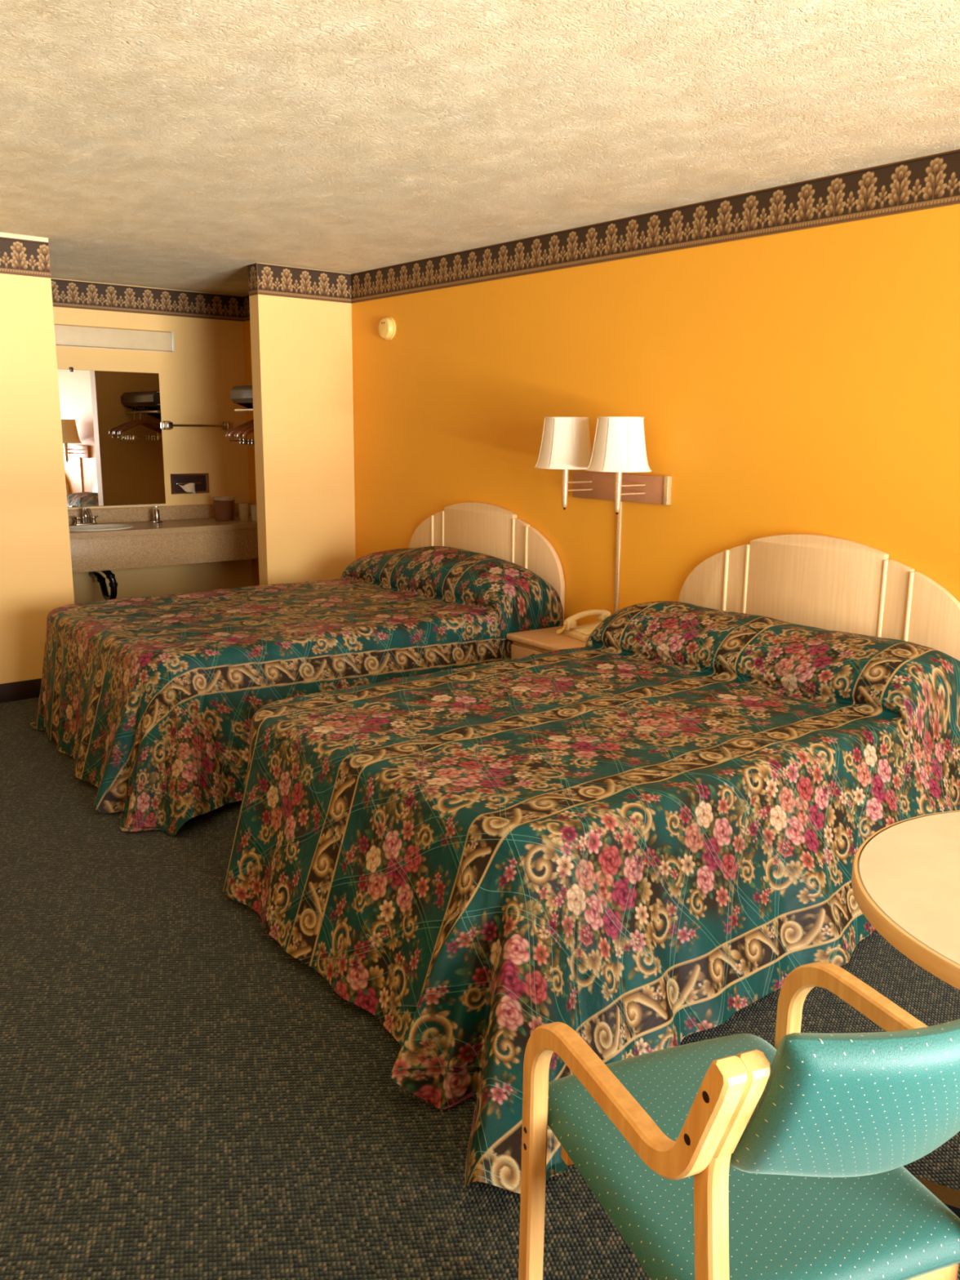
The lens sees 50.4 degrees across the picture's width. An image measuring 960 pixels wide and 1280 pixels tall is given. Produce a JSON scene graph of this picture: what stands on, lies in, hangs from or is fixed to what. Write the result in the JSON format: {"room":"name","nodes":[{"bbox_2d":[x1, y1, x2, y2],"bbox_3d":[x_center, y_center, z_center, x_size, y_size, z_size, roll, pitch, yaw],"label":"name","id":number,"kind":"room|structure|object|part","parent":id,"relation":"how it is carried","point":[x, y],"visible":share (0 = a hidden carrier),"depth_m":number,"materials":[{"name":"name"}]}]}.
{"room":"hotel room","nodes":[
{"label":"hotel room","id":0,"kind":"room"},
{"bbox_2d":[53,278,253,604],"bbox_3d":[-2.772,-1.237,7.154,2.450,2.440,0.100,-9,15,-38],"label":"wall","id":1,"kind":"structure","parent":0,"point":[197,380],"depth_m":7.53,"materials":[{"name":"beige paint"}]},
{"bbox_2d":[57,367,166,509],"bbox_3d":[-2.860,-1.376,6.974,1.425,0.957,0.016,-9,15,-38],"label":"mirror","id":2,"kind":"object","parent":1,"relation":"attached to","point":[111,421],"visible":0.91,"depth_m":7.19,"materials":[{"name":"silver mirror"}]},
{"bbox_2d":[53,324,174,352],"bbox_3d":[-2.689,-2.059,6.923,1.238,0.136,0.088,-9,15,-38],"label":"vanity light","id":3,"kind":"object","parent":1,"relation":"attached to","point":[65,335],"visible":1,"depth_m":7.01,"materials":[{"name":"white plastic"}]},
{"bbox_3d":[-2.715,-2.066,6.954,1.202,0.136,0.004,-9,15,-38],"label":"plate","id":4,"kind":"part","parent":3,"relation":"part of","materials":[{"name":"white ceramic"}]},
{"bbox_2d":[50,278,243,321],"bbox_3d":[-2.690,-2.338,6.916,2.350,0.178,0.001,-9,15,-38],"label":"wallpaper border","id":5,"kind":"object","parent":1,"relation":"attached to","point":[65,293],"visible":0.81,"depth_m":7.18,"materials":[{"name":"brown paper"}]},
{"bbox_2d":[67,502,250,524],"bbox_3d":[-2.697,-0.876,7.212,2.347,0.104,0.021,-9,15,-38],"label":"backsplash","id":6,"kind":"structure","parent":1,"relation":"attached to","point":[113,515],"depth_m":7.44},
{"bbox_2d":[67,502,258,573],"bbox_3d":[-2.519,-0.703,7.022,2.348,0.362,0.592,-9,15,-38],"label":"countertop","id":7,"kind":"structure","parent":1,"relation":"attached to","point":[191,534],"depth_m":7.09,"materials":[{"name":"beige stone"}]},
{"bbox_2d":[72,506,97,525],"bbox_3d":[-2.705,-0.850,7.025,0.175,0.127,0.141,-9,15,-38],"label":"faucet","id":8,"kind":"object","parent":7,"relation":"on","point":[86,512],"visible":1,"depth_m":7.04,"materials":[{"name":"silver metal"}]},
{"bbox_3d":[-2.777,-0.827,7.030,0.040,0.048,0.039,-9,15,-38],"label":"handle","id":9,"kind":"part","parent":8,"relation":"part of","materials":[{"name":"silver metal"}]},
{"bbox_3d":[-2.734,-0.803,7.070,0.150,0.018,0.050,-9,15,-38],"label":"plate","id":10,"kind":"part","parent":8,"relation":"part of","materials":[{"name":"silver metal"}]},
{"bbox_3d":[-2.704,-0.856,7.022,0.044,0.114,0.137,-9,15,-38],"label":"spout","id":11,"kind":"part","parent":8,"relation":"part of","materials":[{"name":"silver metal"}]},
{"bbox_3d":[-2.691,-0.841,7.098,0.040,0.048,0.039,-9,15,-38],"label":"handle","id":12,"kind":"part","parent":8,"relation":"part of","materials":[{"name":"silver metal"}]},
{"bbox_2d":[68,524,133,531],"bbox_3d":[-2.593,-0.696,6.914,0.486,0.145,0.383,-9,15,-38],"label":"sink","id":13,"kind":"object","parent":7,"relation":"in","point":[91,526],"visible":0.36,"depth_m":7.03,"materials":[{"name":"white ceramic"}]},
{"bbox_2d":[88,569,117,599],"bbox_3d":[-2.635,-0.458,7.058,0.103,0.372,0.451,-9,15,-38],"label":"drain pipe","id":14,"kind":"object","parent":13,"relation":"attached to","point":[113,584],"visible":0.82,"depth_m":6.96,"materials":[{"name":"black plastic"}]},
{"bbox_2d":[151,506,162,522],"bbox_3d":[-2.324,-0.904,7.328,0.070,0.117,0.055,-9,15,-38],"label":"soap dispenser","id":15,"kind":"object","parent":7,"relation":"on","point":[156,511],"visible":1,"depth_m":7.32,"materials":[{"name":"silver metal"}]},
{"bbox_2d":[213,499,235,521],"bbox_3d":[-1.885,-0.968,7.517,0.166,0.174,0.164,-9,15,-38],"label":"ice bucket","id":16,"kind":"object","parent":7,"relation":"on","point":[224,509],"visible":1,"depth_m":7.46,"materials":[{"name":"plastic"}]},
{"bbox_2d":[249,505,257,520],"bbox_3d":[-1.666,-0.941,7.553,0.082,0.110,0.081,-9,15,-38],"label":"cup","id":17,"kind":"object","parent":7,"relation":"on","point":[253,508],"visible":0.63,"depth_m":7.53,"materials":[{"name":"beige plastic"}]},
{"bbox_2d":[169,473,209,494],"bbox_3d":[-2.154,-1.158,7.592,0.298,0.160,0.040,-9,15,-38],"label":"dispenser","id":18,"kind":"object","parent":1,"relation":"attached to","point":[180,483],"visible":1,"depth_m":7.59,"materials":[{"name":"silver metal"}]},
{"bbox_2d":[162,421,233,430],"bbox_3d":[-2.079,-1.585,7.542,0.530,0.064,0.070,-9,15,-38],"label":"towel bar","id":19,"kind":"object","parent":1,"relation":"attached to","point":[166,425],"visible":0.97,"depth_m":7.50,"materials":[{"name":"silver metal"}]},
{"bbox_2d":[0,262,355,684],"bbox_3d":[-2.515,-0.881,5.447,4.250,2.440,0.115,-9,15,-38],"label":"wall","id":20,"kind":"structure","parent":0,"point":[302,353],"depth_m":6.22,"materials":[{"name":"beige paint"}]},
{"bbox_2d":[0,678,41,702],"bbox_3d":[-3.205,0.384,5.064,2.397,0.105,0.008,-9,15,-38],"label":"baseboard","id":21,"kind":"structure","parent":20,"relation":"attached to","point":[28,689],"depth_m":5.60,"materials":[{"name":"plastic"}]},
{"bbox_2d":[0,232,48,242],"bbox_3d":[-3.185,-1.943,4.582,2.397,0.022,0.006,-9,15,-38],"label":"trim","id":22,"kind":"structure","parent":20,"relation":"attached to","point":[2,234],"depth_m":5.25,"materials":[{"name":"white paint"}]},
{"bbox_2d":[0,236,50,278],"bbox_3d":[-3.187,-1.845,4.603,2.397,0.178,0.001,-9,15,-38],"label":"wallpaper border","id":23,"kind":"object","parent":20,"relation":"attached to","point":[22,257],"visible":1,"depth_m":5.27,"materials":[{"name":"brown paper"}]},
{"bbox_2d":[247,262,257,296],"bbox_3d":[-1.366,-2.165,6.126,0.001,0.178,0.115,-9,15,-38],"label":"trim","id":24,"kind":"structure","parent":20,"relation":"attached to","point":[252,269],"depth_m":6.12,"materials":[{"name":"paper"}]},
{"bbox_2d":[257,262,351,303],"bbox_3d":[-1.072,-2.195,6.285,0.655,0.178,0.001,-9,15,-38],"label":"wallpaper border","id":25,"kind":"object","parent":20,"relation":"attached to","point":[273,280],"visible":1,"depth_m":6.28,"materials":[{"name":"brown paper"}]},
{"bbox_2d":[0,0,959,296],"bbox_3d":[-0.457,-1.586,2.728,4.450,0.080,9.622,-9,15,-38],"label":"ceiling","id":26,"kind":"structure","parent":0,"point":[188,145],"depth_m":3.18,"materials":[{"name":"white paint"}]},
{"bbox_2d":[0,697,959,1279],"bbox_3d":[-0.479,0.881,3.239,4.450,0.080,9.622,-9,15,-38],"label":"floor","id":27,"kind":"structure","parent":0,"point":[184,1095],"depth_m":2.31,"materials":[{"name":"carpet"}]},
{"bbox_2d":[408,502,564,625],"bbox_3d":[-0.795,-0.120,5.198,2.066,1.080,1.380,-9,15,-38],"label":"headboard","id":28,"kind":"object","parent":27,"relation":"on","point":[489,529],"visible":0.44,"depth_m":5.62,"materials":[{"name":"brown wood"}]},
{"bbox_2d":[30,546,563,835],"bbox_3d":[-0.895,0.036,4.996,2.382,0.831,1.941,-9,15,-38],"label":"bedspread","id":29,"kind":"object","parent":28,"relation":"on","point":[153,700],"visible":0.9,"depth_m":4.46,"materials":[{"name":"fabric"}]},
{"bbox_3d":[-0.357,-0.432,6.230,0.032,0.680,0.265,-9,15,-38],"label":"panel","id":30,"kind":"part","parent":28,"relation":"part of","materials":[{"name":"brown wood"}]},
{"bbox_3d":[-0.274,-0.408,6.123,0.042,0.679,0.012,-9,15,-38],"label":"moulding","id":31,"kind":"part","parent":28,"relation":"part of","materials":[{"name":"beige wood"}]},
{"bbox_3d":[-0.236,-0.418,6.082,0.032,0.714,0.097,-9,15,-38],"label":"strip panel","id":32,"kind":"part","parent":28,"relation":"part of","materials":[{"name":"brown wood"}]},
{"bbox_3d":[-0.206,-0.407,6.038,0.042,0.713,0.012,-9,15,-38],"label":"moulding","id":33,"kind":"part","parent":28,"relation":"part of","materials":[{"name":"beige wood"}]},
{"bbox_3d":[-0.007,-0.390,5.795,0.037,0.780,0.616,-9,15,-38],"label":"panel","id":34,"kind":"part","parent":28,"relation":"part of","materials":[{"name":"brown wood"}]},
{"bbox_3d":[0.188,-0.305,5.563,0.042,0.713,0.012,-9,15,-38],"label":"moulding","id":35,"kind":"part","parent":28,"relation":"part of","materials":[{"name":"beige wood"}]},
{"bbox_3d":[0.226,-0.298,5.525,0.032,0.714,0.097,-9,15,-38],"label":"strip panel","id":36,"kind":"part","parent":28,"relation":"part of","materials":[{"name":"brown wood"}]},
{"bbox_3d":[0.256,-0.272,5.485,0.042,0.679,0.012,-9,15,-38],"label":"moulding","id":37,"kind":"part","parent":28,"relation":"part of","materials":[{"name":"beige wood"}]},
{"bbox_3d":[0.346,-0.250,5.384,0.032,0.680,0.265,-9,15,-38],"label":"panel","id":38,"kind":"part","parent":28,"relation":"part of","materials":[{"name":"brown wood"}]},
{"bbox_2d":[506,624,586,658],"bbox_3d":[0.462,0.238,4.942,0.476,0.505,0.573,-8,14,-35],"label":"nightstand","id":39,"kind":"object","parent":27,"relation":"on","point":[535,642],"visible":0.16,"depth_m":4.89,"materials":[{"name":"laminate"}]},
{"bbox_3d":[0.308,0.154,4.810,0.016,0.190,0.513,-8,14,-35],"label":"drawer","id":40,"kind":"part","parent":39,"relation":"part of","materials":[{"name":"laminate"}]},
{"bbox_2d":[556,609,610,642],"bbox_3d":[0.527,-0.077,4.932,0.260,0.118,0.250,-5,13,-25],"label":"telephone","id":41,"kind":"object","parent":39,"relation":"on","point":[582,633],"visible":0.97,"depth_m":4.93,"materials":[{"name":"beige plastic"}]},
{"bbox_3d":[0.426,-0.060,4.983,0.130,0.055,0.080,-11,16,-43],"label":"cord","id":42,"kind":"part","parent":41,"relation":"part of","materials":[{"name":"white plastic"}]},
{"bbox_3d":[0.556,-0.054,4.886,0.169,0.031,0.120,-5,13,-25],"label":"plate","id":43,"kind":"part","parent":41,"relation":"part of","materials":[{"name":"beige plastic"}]},
{"bbox_2d":[518,961,959,1279],"bbox_3d":[0.407,0.779,1.483,0.523,0.852,0.652,-4,13,-22],"label":"armchair","id":44,"kind":"object","parent":27,"relation":"on","point":[735,1157],"visible":1,"depth_m":1.35,"materials":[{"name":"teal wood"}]},
{"bbox_3d":[0.321,0.803,1.704,0.405,0.040,0.025,-4,13,-22],"label":"rail","id":45,"kind":"part","parent":44,"relation":"part of","materials":[{"name":"brown wood"}]},
{"bbox_3d":[0.176,0.809,1.407,0.031,0.816,0.517,-4,13,-22],"label":"bent arm","id":46,"kind":"part","parent":44,"relation":"part of","materials":[{"name":"brown wood"}]},
{"bbox_3d":[0.287,0.850,1.220,0.030,0.818,0.111,-4,13,-22],"label":"post","id":47,"kind":"part","parent":44,"relation":"part of","materials":[{"name":"brown wood"}]},
{"bbox_3d":[0.502,0.528,1.199,0.395,0.245,0.161,-4,13,-22],"label":"backrest","id":48,"kind":"part","parent":44,"relation":"part of","materials":[{"name":"green fabric"}]},
{"bbox_3d":[0.630,0.776,1.588,0.031,0.816,0.517,-4,13,-22],"label":"bent arm","id":49,"kind":"part","parent":44,"relation":"part of","materials":[{"name":"brown wood"}]},
{"bbox_3d":[0.471,0.879,1.341,0.397,0.040,0.025,-4,13,-22],"label":"rail","id":50,"kind":"part","parent":44,"relation":"part of","materials":[{"name":"brown wood"}]},
{"bbox_2d":[678,533,959,661],"bbox_3d":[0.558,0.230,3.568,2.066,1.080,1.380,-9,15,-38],"label":"headboard","id":51,"kind":"object","parent":27,"relation":"on","point":[825,582],"visible":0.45,"depth_m":4.05,"materials":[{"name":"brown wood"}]},
{"bbox_2d":[222,600,959,1193],"bbox_3d":[0.396,0.432,3.329,2.532,0.754,1.884,-9,15,-38],"label":"bedspread","id":52,"kind":"object","parent":51,"relation":"on","point":[631,839],"visible":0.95,"depth_m":2.76,"materials":[{"name":"multicoloured fabric"}]},
{"bbox_3d":[0.997,-0.082,4.601,0.032,0.680,0.265,-9,15,-38],"label":"panel","id":53,"kind":"part","parent":51,"relation":"part of","materials":[{"name":"brown wood"}]},
{"bbox_3d":[1.080,-0.059,4.493,0.042,0.679,0.012,-9,15,-38],"label":"moulding","id":54,"kind":"part","parent":51,"relation":"part of","materials":[{"name":"beige wood"}]},
{"bbox_3d":[1.118,-0.068,4.452,0.032,0.714,0.097,-9,15,-38],"label":"strip panel","id":55,"kind":"part","parent":51,"relation":"part of","materials":[{"name":"brown wood"}]},
{"bbox_3d":[1.147,-0.058,4.409,0.042,0.713,0.012,-9,15,-38],"label":"moulding","id":56,"kind":"part","parent":51,"relation":"part of","materials":[{"name":"beige wood"}]},
{"bbox_3d":[1.347,-0.040,4.166,0.037,0.780,0.616,-9,15,-38],"label":"panel","id":57,"kind":"part","parent":51,"relation":"part of","materials":[{"name":"brown wood"}]},
{"bbox_3d":[1.542,0.044,3.934,0.042,0.713,0.012,-9,15,-38],"label":"moulding","id":58,"kind":"part","parent":51,"relation":"part of","materials":[{"name":"beige wood"}]},
{"bbox_3d":[1.580,0.051,3.896,0.032,0.714,0.097,-9,15,-38],"label":"strip panel","id":59,"kind":"part","parent":51,"relation":"part of","materials":[{"name":"brown wood"}]},
{"bbox_3d":[1.609,0.078,3.856,0.042,0.679,0.012,-9,15,-38],"label":"moulding","id":60,"kind":"part","parent":51,"relation":"part of","materials":[{"name":"beige wood"}]},
{"bbox_3d":[1.700,0.100,3.755,0.032,0.680,0.265,-9,15,-38],"label":"panel","id":61,"kind":"part","parent":51,"relation":"part of","materials":[{"name":"brown wood"}]},
{"bbox_2d":[851,810,959,1218],"bbox_3d":[1.110,0.794,1.802,0.905,0.702,0.905,-9,15,-38],"label":"round table","id":62,"kind":"object","parent":27,"relation":"on","point":[905,876],"visible":0.99,"depth_m":1.80,"materials":[{"name":"laminate"}]},
{"bbox_2d":[243,148,959,625],"bbox_3d":[1.220,-0.617,4.330,0.100,2.440,9.622,-9,15,-38],"label":"wall","id":63,"kind":"structure","parent":0,"point":[807,380],"depth_m":4.51,"materials":[{"name":"orange paint"}]},
{"bbox_2d":[230,385,253,412],"bbox_3d":[-1.313,-1.580,6.863,0.458,0.255,0.705,-9,15,-38],"label":"closet shelf","id":64,"kind":"object","parent":63,"relation":"attached to","point":[242,395],"visible":0.29,"depth_m":6.87,"materials":[{"name":"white metal"}]},
{"bbox_2d":[226,404,253,444],"bbox_3d":[-1.506,-1.446,6.826,0.430,0.269,0.016,-10,16,-41],"label":"hanger","id":65,"kind":"object","parent":64,"relation":"hanging from","point":[240,425],"visible":0.3,"depth_m":6.75,"materials":[{"name":"brown wood"}]},
{"bbox_2d":[228,421,253,444],"bbox_3d":[-1.468,-1.436,6.781,0.430,0.269,0.016,-8,15,-36],"label":"hanger","id":66,"kind":"object","parent":64,"relation":"hanging from","point":[233,432],"visible":0.37,"depth_m":6.71,"materials":[{"name":"brown wood"}]},
{"bbox_3d":[-1.458,-1.525,6.750,0.024,0.024,0.700,-9,15,-38],"label":"rod","id":67,"kind":"part","parent":64,"relation":"part of","materials":[{"name":"silver metal"}]},
{"bbox_2d":[234,422,253,444],"bbox_3d":[-1.431,-1.426,6.735,0.430,0.269,0.016,-10,16,-42],"label":"hanger","id":68,"kind":"object","parent":64,"relation":"hanging from","point":[237,431],"visible":0.3,"depth_m":6.64,"materials":[{"name":"brown wood"}]},
{"bbox_2d":[236,424,254,444],"bbox_3d":[-1.393,-1.417,6.690,0.430,0.269,0.016,-8,14,-35],"label":"hanger","id":69,"kind":"object","parent":64,"relation":"hanging from","point":[242,432],"visible":0.19,"depth_m":6.60,"materials":[{"name":"brown wood"}]},
{"bbox_2d":[243,426,254,441],"bbox_3d":[-1.349,-1.405,6.637,0.430,0.269,0.017,-9,15,-40],"label":"hanger","id":70,"kind":"object","parent":64,"relation":"hanging from","point":[251,430],"visible":0.14,"depth_m":6.53,"materials":[{"name":"brown wood"}]},
{"bbox_2d":[242,295,249,321],"bbox_3d":[-1.338,-2.366,7.110,0.001,0.178,1.408,-9,15,-38],"label":"trim","id":71,"kind":"structure","parent":63,"relation":"attached to","point":[246,304],"depth_m":7.60,"materials":[{"name":"paper"}]},
{"bbox_2d":[378,316,395,340],"bbox_3d":[-0.570,-1.897,6.203,0.049,0.140,0.140,-9,15,-38],"label":"smoke detector","id":72,"kind":"object","parent":63,"relation":"attached to","point":[387,326],"visible":1,"depth_m":6.17,"materials":[{"name":"white plastic"}]},
{"bbox_2d":[533,416,671,613],"bbox_3d":[0.538,-0.530,4.839,0.349,1.032,0.646,-9,15,-38],"label":"wall lamp","id":73,"kind":"object","parent":63,"relation":"attached to","point":[619,445],"visible":0.99,"depth_m":4.76,"materials":[{"name":"white fabric"}]},
{"bbox_3d":[0.411,-0.829,4.899,0.298,0.007,0.298,-9,15,-38],"label":"shade trim","id":74,"kind":"part","parent":73,"relation":"part of","materials":[{"name":"fabric"}]},
{"bbox_3d":[0.412,-0.943,4.875,0.289,0.233,0.289,-9,15,-38],"label":"lamp shade","id":75,"kind":"part","parent":73,"relation":"part of","materials":[{"name":"fabric"}]},
{"bbox_3d":[0.410,-0.770,4.911,0.038,0.260,0.038,-9,15,-38],"label":"stem","id":76,"kind":"part","parent":73,"relation":"part of","materials":[{"name":"metal"}]},
{"bbox_3d":[0.413,-1.057,4.851,0.211,0.007,0.211,-9,15,-38],"label":"shade trim","id":77,"kind":"part","parent":73,"relation":"part of","materials":[{"name":"fabric"}]},
{"bbox_3d":[0.482,-0.732,4.974,0.180,0.008,0.008,-8,14,-36],"label":"arm","id":78,"kind":"part","parent":73,"relation":"part of","materials":[{"name":"metal"}]},
{"bbox_3d":[0.482,-0.769,4.966,0.180,0.008,0.008,-8,14,-36],"label":"arm","id":79,"kind":"part","parent":73,"relation":"part of","materials":[{"name":"metal"}]},
{"bbox_3d":[0.662,-0.735,4.904,0.026,0.128,0.597,-9,15,-38],"label":"wall plate","id":80,"kind":"part","parent":73,"relation":"part of","materials":[{"name":"brown wood"}]},
{"bbox_3d":[0.630,-0.713,4.646,0.038,0.260,0.038,-9,15,-38],"label":"stem","id":81,"kind":"part","parent":73,"relation":"part of","materials":[{"name":"metal"}]},
{"bbox_3d":[0.672,-0.356,4.976,0.014,0.639,0.024,-9,15,-38],"label":"cord","id":82,"kind":"part","parent":73,"relation":"part of","materials":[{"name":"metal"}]},
{"bbox_3d":[0.631,-0.772,4.634,0.298,0.007,0.298,-9,15,-38],"label":"shade trim","id":83,"kind":"part","parent":73,"relation":"part of","materials":[{"name":"fabric"}]},
{"bbox_3d":[0.632,-0.886,4.610,0.289,0.233,0.289,-9,15,-38],"label":"lamp shade","id":84,"kind":"part","parent":73,"relation":"part of","materials":[{"name":"fabric"}]},
{"bbox_3d":[0.633,-1.000,4.587,0.211,0.007,0.211,-9,15,-38],"label":"shade trim","id":85,"kind":"part","parent":73,"relation":"part of","materials":[{"name":"fabric"}]},
{"bbox_3d":[0.701,-0.675,4.710,0.180,0.008,0.008,-8,15,-37],"label":"arm","id":86,"kind":"part","parent":73,"relation":"part of","materials":[{"name":"metal"}]},
{"bbox_3d":[0.702,-0.713,4.702,0.180,0.008,0.008,-8,15,-37],"label":"arm","id":87,"kind":"part","parent":73,"relation":"part of","materials":[{"name":"metal"}]},
{"bbox_2d":[351,149,959,303],"bbox_3d":[1.669,-1.592,3.490,0.001,0.178,7.900,-9,15,-38],"label":"wallpaper border","id":88,"kind":"object","parent":63,"relation":"attached to","point":[931,181],"visible":1,"depth_m":4.37,"materials":[{"name":"brown paper"}]}
]}

